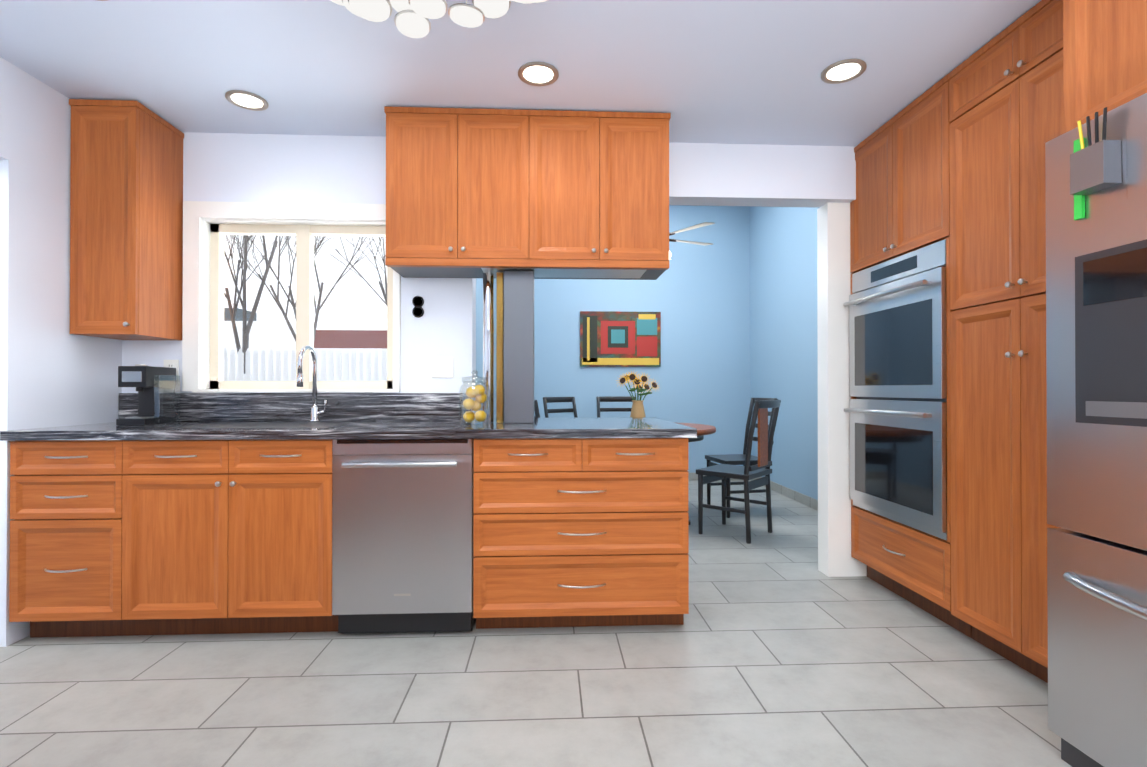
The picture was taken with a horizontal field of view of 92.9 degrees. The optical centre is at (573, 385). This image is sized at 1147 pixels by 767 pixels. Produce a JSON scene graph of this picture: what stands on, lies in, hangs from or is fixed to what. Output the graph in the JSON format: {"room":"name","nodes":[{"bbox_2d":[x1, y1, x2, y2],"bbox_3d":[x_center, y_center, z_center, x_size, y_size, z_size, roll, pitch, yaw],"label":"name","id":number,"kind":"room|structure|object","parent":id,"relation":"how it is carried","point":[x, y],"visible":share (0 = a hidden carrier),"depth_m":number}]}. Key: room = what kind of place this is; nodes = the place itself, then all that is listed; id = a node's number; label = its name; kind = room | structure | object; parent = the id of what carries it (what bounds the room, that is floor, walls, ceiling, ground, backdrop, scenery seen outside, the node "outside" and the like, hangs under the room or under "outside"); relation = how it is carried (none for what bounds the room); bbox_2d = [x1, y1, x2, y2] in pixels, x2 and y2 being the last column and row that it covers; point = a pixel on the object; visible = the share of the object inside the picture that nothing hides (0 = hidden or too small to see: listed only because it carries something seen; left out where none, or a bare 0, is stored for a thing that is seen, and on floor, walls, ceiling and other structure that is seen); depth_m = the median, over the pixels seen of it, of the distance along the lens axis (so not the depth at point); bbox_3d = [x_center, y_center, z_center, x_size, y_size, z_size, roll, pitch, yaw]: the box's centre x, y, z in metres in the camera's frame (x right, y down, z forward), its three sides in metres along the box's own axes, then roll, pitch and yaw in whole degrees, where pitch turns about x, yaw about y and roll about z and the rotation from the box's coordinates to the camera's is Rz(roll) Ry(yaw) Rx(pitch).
{"room":"kitchen","nodes":[
{"label":"kitchen","id":0,"kind":"room"},
{"bbox_2d":[0,57,121,646],"bbox_3d":[-2.323,-0.147,-0.072,0.140,2.440,5.910,0,0,-3],"label":"wall","id":1,"kind":"structure","parent":0,"point":[54,372],"depth_m":2.40},
{"bbox_2d":[476,278,482,410],"bbox_3d":[-0.940,-0.551,4.689,0.140,3.300,3.190,0,0,-3],"label":"wall","id":2,"kind":"structure","parent":0,"point":[479,326],"depth_m":5.17},
{"bbox_2d":[122,132,855,419],"bbox_3d":[-0.150,-0.130,3.056,4.770,2.440,0.140,0,0,-3],"label":"wall","id":3,"kind":"structure","parent":0,"point":[238,167],"depth_m":2.95},
{"bbox_2d":[69,99,183,339],"bbox_3d":[-2.219,-0.793,2.712,0.310,1.102,0.359,0,0,-3],"label":"upper cabinet","id":4,"kind":"object","parent":3,"relation":"attached to","point":[126,223],"visible":1,"depth_m":2.58},
{"bbox_2d":[164,360,178,380],"bbox_3d":[-2.134,-0.081,2.889,0.075,0.115,0.008,0,0,-3],"label":"electrical outlet","id":5,"kind":"object","parent":3,"relation":"attached to","point":[172,363],"visible":0.52,"depth_m":2.89},
{"bbox_2d":[182,201,400,391],"bbox_3d":[-1.503,-0.470,2.980,1.130,1.011,0.170,0,0,-3],"label":"window","id":6,"kind":"structure","parent":3,"relation":"in","point":[208,226],"depth_m":2.95},
{"bbox_2d":[412,296,423,317],"bbox_3d":[-0.840,-0.428,2.948,0.062,0.117,0.013,0,0,-3],"label":"thermostat","id":7,"kind":"object","parent":3,"relation":"attached to","point":[418,304],"visible":1,"depth_m":2.95},
{"bbox_2d":[431,357,453,377],"bbox_3d":[-0.711,-0.101,2.954,0.120,0.115,0.009,0,0,-3],"label":"light switch","id":8,"kind":"object","parent":3,"relation":"attached to","point":[442,367],"visible":1,"depth_m":2.95},
{"bbox_2d":[683,205,819,207],"bbox_3d":[0.716,-0.179,3.168,3.029,2.540,0.003,0,0,-3],"label":"lining","id":9,"kind":"object","parent":3,"relation":"attached to","point":[747,206],"visible":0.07,"depth_m":3.19},
{"bbox_2d":[0,0,1040,145],"bbox_3d":[-1.602,-1.416,0.038,8.230,0.100,6.050,0,0,-3],"label":"ceiling","id":10,"kind":"structure","parent":0,"point":[729,71],"depth_m":2.25},
{"bbox_2d":[225,90,267,110],"bbox_3d":[-1.544,-1.347,2.578,0.176,0.009,0.176,0,0,-3],"label":"recessed light","id":11,"kind":"object","parent":10,"relation":"in","point":[246,100],"visible":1,"depth_m":2.57},
{"bbox_2d":[330,0,546,37],"bbox_3d":[-0.515,-1.254,1.615,0.945,0.205,0.589,0,0,-3],"label":"discs","id":12,"kind":"object","parent":10,"relation":"attached to","point":[412,18],"visible":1,"depth_m":1.77},
{"bbox_2d":[384,106,539,277],"bbox_3d":[-0.549,-0.980,2.805,0.729,0.727,0.331,0,0,-3],"label":"upper cabinet","id":13,"kind":"object","parent":10,"relation":"hanging from","point":[463,184],"depth_m":2.65},
{"bbox_2d":[518,62,558,85],"bbox_3d":[-0.152,-1.348,2.361,0.176,0.009,0.176,0,0,-3],"label":"recessed light","id":14,"kind":"object","parent":10,"relation":"in","point":[538,73],"visible":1,"depth_m":2.35},
{"bbox_2d":[540,110,670,277],"bbox_3d":[0.101,-0.980,2.835,0.729,0.727,0.331,0,0,-3],"label":"upper cabinet","id":15,"kind":"object","parent":10,"relation":"hanging from","point":[541,194],"depth_m":2.68},
{"bbox_2d":[821,59,866,83],"bbox_3d":[1.160,-1.348,2.342,0.176,0.009,0.176,0,0,-3],"label":"recessed light","id":16,"kind":"object","parent":10,"relation":"in","point":[843,71],"visible":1,"depth_m":2.34},
{"bbox_2d":[0,480,1071,766],"bbox_3d":[-1.679,1.133,1.687,8.230,0.100,9.380,0,0,-3],"label":"floor","id":17,"kind":"structure","parent":0,"point":[778,648],"depth_m":1.94},
{"bbox_2d":[9,440,132,637],"bbox_3d":[-2.111,0.658,2.579,0.489,0.860,0.616,0,0,-3],"label":"base cabinet","id":18,"kind":"object","parent":17,"relation":"on","point":[71,571],"depth_m":2.28},
{"bbox_2d":[133,439,337,635],"bbox_3d":[-1.473,0.658,2.608,0.866,0.860,0.616,0,0,-3],"label":"base cabinet","id":19,"kind":"object","parent":17,"relation":"on","point":[141,537],"depth_m":2.31},
{"bbox_2d":[0,393,696,440],"bbox_3d":[-0.930,0.134,2.771,2.896,0.190,0.935,0,0,-3],"label":"countertop","id":20,"kind":"structure","parent":19,"relation":"on","point":[244,416],"depth_m":2.64},
{"bbox_2d":[116,364,179,424],"bbox_3d":[-2.086,0.042,2.686,0.157,0.290,0.220,0,0,-3],"label":"coffee maker","id":21,"kind":"object","parent":20,"relation":"on","point":[155,387],"visible":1,"depth_m":2.69},
{"bbox_2d":[297,345,326,421],"bbox_3d":[-1.320,-0.010,2.758,0.100,0.392,0.213,0,0,-3],"label":"faucet","id":22,"kind":"object","parent":20,"relation":"on","point":[314,414],"visible":1,"depth_m":2.82},
{"bbox_2d":[459,372,489,425],"bbox_3d":[-0.475,0.056,2.619,0.150,0.261,0.150,0,0,-3],"label":"lemon jar","id":23,"kind":"object","parent":20,"relation":"on","point":[477,392],"visible":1,"depth_m":2.59},
{"bbox_2d":[483,271,533,422],"bbox_3d":[-0.335,-0.195,2.807,0.263,0.766,0.140,0,0,-3],"label":"steel column","id":24,"kind":"structure","parent":20,"relation":"on","point":[514,346],"depth_m":2.74},
{"bbox_2d":[332,439,475,633],"bbox_3d":[-0.742,0.658,2.601,0.591,0.859,0.666,0,0,-3],"label":"dishwasher","id":25,"kind":"object","parent":17,"relation":"on","point":[402,535],"visible":0.85,"depth_m":2.33},
{"bbox_2d":[534,400,539,417],"bbox_3d":[-0.179,0.600,4.197,0.505,0.994,0.420,0,0,-28],"label":"chair","id":26,"kind":"object","parent":17,"relation":"on","point":[536,410],"depth_m":3.92},
{"bbox_2d":[543,397,577,417],"bbox_3d":[0.001,0.606,5.232,0.420,0.994,0.505,0,0,-43],"label":"chair","id":27,"kind":"object","parent":17,"relation":"on","point":[546,400],"visible":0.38,"depth_m":5.41},
{"bbox_2d":[473,438,688,628],"bbox_3d":[0.022,0.659,2.700,0.940,0.859,0.729,0,0,-3],"label":"base cabinet","id":28,"kind":"object","parent":17,"relation":"on","point":[577,532],"visible":0.94,"depth_m":2.38},
{"bbox_2d":[596,396,635,417],"bbox_3d":[0.471,0.607,5.452,0.420,0.994,0.505,0,0,-8],"label":"chair","id":29,"kind":"object","parent":17,"relation":"on","point":[614,399],"visible":0.23,"depth_m":5.68},
{"bbox_2d":[674,422,715,524],"bbox_3d":[0.585,0.718,4.597,1.200,0.759,1.200,0,0,-3],"label":"dining table","id":30,"kind":"object","parent":17,"relation":"on","point":[702,430],"visible":0.12,"depth_m":4.30},
{"bbox_2d":[616,371,659,416],"bbox_3d":[0.547,0.101,4.568,0.387,0.472,0.288,0,0,-3],"label":"vase","id":31,"kind":"object","parent":30,"relation":"on","point":[637,410],"visible":0.96,"depth_m":4.51},
{"bbox_2d":[696,400,780,543],"bbox_3d":[1.233,0.599,4.027,0.505,0.994,0.420,0,0,41],"label":"chair","id":32,"kind":"object","parent":17,"relation":"on","point":[747,472],"visible":1,"depth_m":3.94},
{"bbox_2d":[705,398,777,517],"bbox_3d":[1.472,0.603,4.764,0.505,0.994,0.420,0,0,-11],"label":"chair","id":33,"kind":"object","parent":17,"relation":"on","point":[734,459],"visible":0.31,"depth_m":4.76},
{"bbox_2d":[843,74,971,637],"bbox_3d":[1.886,-0.128,2.744,0.723,2.432,0.770,0,0,-3],"label":"tall cabinet","id":34,"kind":"object","parent":17,"relation":"on","point":[898,303],"visible":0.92,"depth_m":2.64},
{"bbox_2d":[948,0,1063,682],"bbox_3d":[1.944,-0.132,2.009,0.675,2.432,0.700,0,0,-3],"label":"pantry cabinet","id":35,"kind":"object","parent":17,"relation":"on","point":[1006,113],"visible":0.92,"depth_m":2.08},
{"bbox_2d":[1045,93,1146,766],"bbox_3d":[1.811,0.180,1.143,0.968,1.800,0.960,0,0,-3],"label":"refrigerator","id":36,"kind":"object","parent":17,"relation":"on","point":[1096,272],"visible":1,"depth_m":1.45},
{"bbox_2d":[1063,0,1146,132],"bbox_3d":[1.894,-0.136,1.129,0.855,2.432,1.050,0,0,-3],"label":"wall cabinet","id":37,"kind":"object","parent":17,"relation":"on","point":[1104,53],"visible":0.29,"depth_m":1.53},
{"bbox_2d":[494,205,749,472],"bbox_3d":[0.567,-0.542,6.425,3.310,3.300,0.140,0,0,-3],"label":"wall","id":38,"kind":"structure","parent":0,"point":[697,296],"depth_m":6.39},
{"bbox_2d":[580,311,660,366],"bbox_3d":[0.546,-0.542,6.335,0.940,0.640,0.032,0,0,-3],"label":"painting","id":39,"kind":"object","parent":38,"relation":"attached to","point":[618,339],"visible":0.98,"depth_m":6.32},
{"bbox_2d":[688,473,741,479],"bbox_3d":[0.556,1.062,6.339,3.000,0.089,0.012,0,0,-3],"label":"baseboard","id":40,"kind":"structure","parent":38,"relation":"attached to","point":[691,476],"depth_m":6.37},
{"bbox_2d":[750,207,817,499],"bbox_3d":[2.223,-0.550,4.904,0.140,3.300,3.330,0,0,-3],"label":"wall","id":41,"kind":"structure","parent":0,"point":[783,313],"depth_m":5.42},
{"bbox_2d":[751,477,817,510],"bbox_3d":[2.147,1.054,4.886,0.011,0.089,3.059,0,0,-3],"label":"baseboard","id":42,"kind":"structure","parent":41,"relation":"attached to","point":[808,501],"depth_m":5.24},
{"bbox_2d":[817,202,866,576],"bbox_3d":[1.841,0.021,3.192,0.780,2.140,0.120,0,0,-3],"label":"wall","id":43,"kind":"structure","parent":0,"point":[835,559],"depth_m":3.12},
{"bbox_3d":[0.640,-2.250,4.840,3.310,0.100,3.330,0,0,-3],"label":"ceiling","id":44,"kind":"structure","parent":0,"visible":0},
{"bbox_2d":[669,222,714,259],"bbox_3d":[0.742,-1.669,5.018,1.187,1.059,1.142,0,0,-3],"label":"ceiling fan","id":45,"kind":"object","parent":44,"relation":"hanging from","point":[693,227],"visible":0.1,"depth_m":4.82},
{"label":"outside","id":46,"kind":"structure","parent":0,"visible":0},
{"bbox_3d":[-21.625,1.611,30.330,38.730,0.250,56.240,0,0,-3],"label":"snow","id":47,"kind":"object","parent":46,"visible":0},
{"bbox_2d":[224,348,386,380],"bbox_3d":[-4.325,0.453,6.450,5.100,1.810,0.050,0,0,-3],"label":"picket","id":48,"kind":"object","parent":47,"relation":"on","point":[360,376],"depth_m":6.49},
{"bbox_2d":[224,321,386,373],"bbox_3d":[-9.435,-0.081,13.100,13.500,2.950,0.200,0,0,-3],"label":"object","id":49,"kind":"object","parent":47,"relation":"on","point":[260,344],"depth_m":13.11},
{"bbox_2d":[224,308,386,348],"bbox_3d":[-8.781,-0.491,20.640,5.100,3.850,11.200,0,0,-3],"label":"house","id":50,"kind":"structure","parent":47,"relation":"on","point":[372,339],"depth_m":22.39},
{"bbox_2d":[224,235,386,373],"bbox_3d":[-5.369,-2.364,12.276,6.564,7.519,6.042,0,0,-3],"label":"tree","id":51,"kind":"object","parent":47,"relation":"on","point":[251,317],"depth_m":10.51}
]}

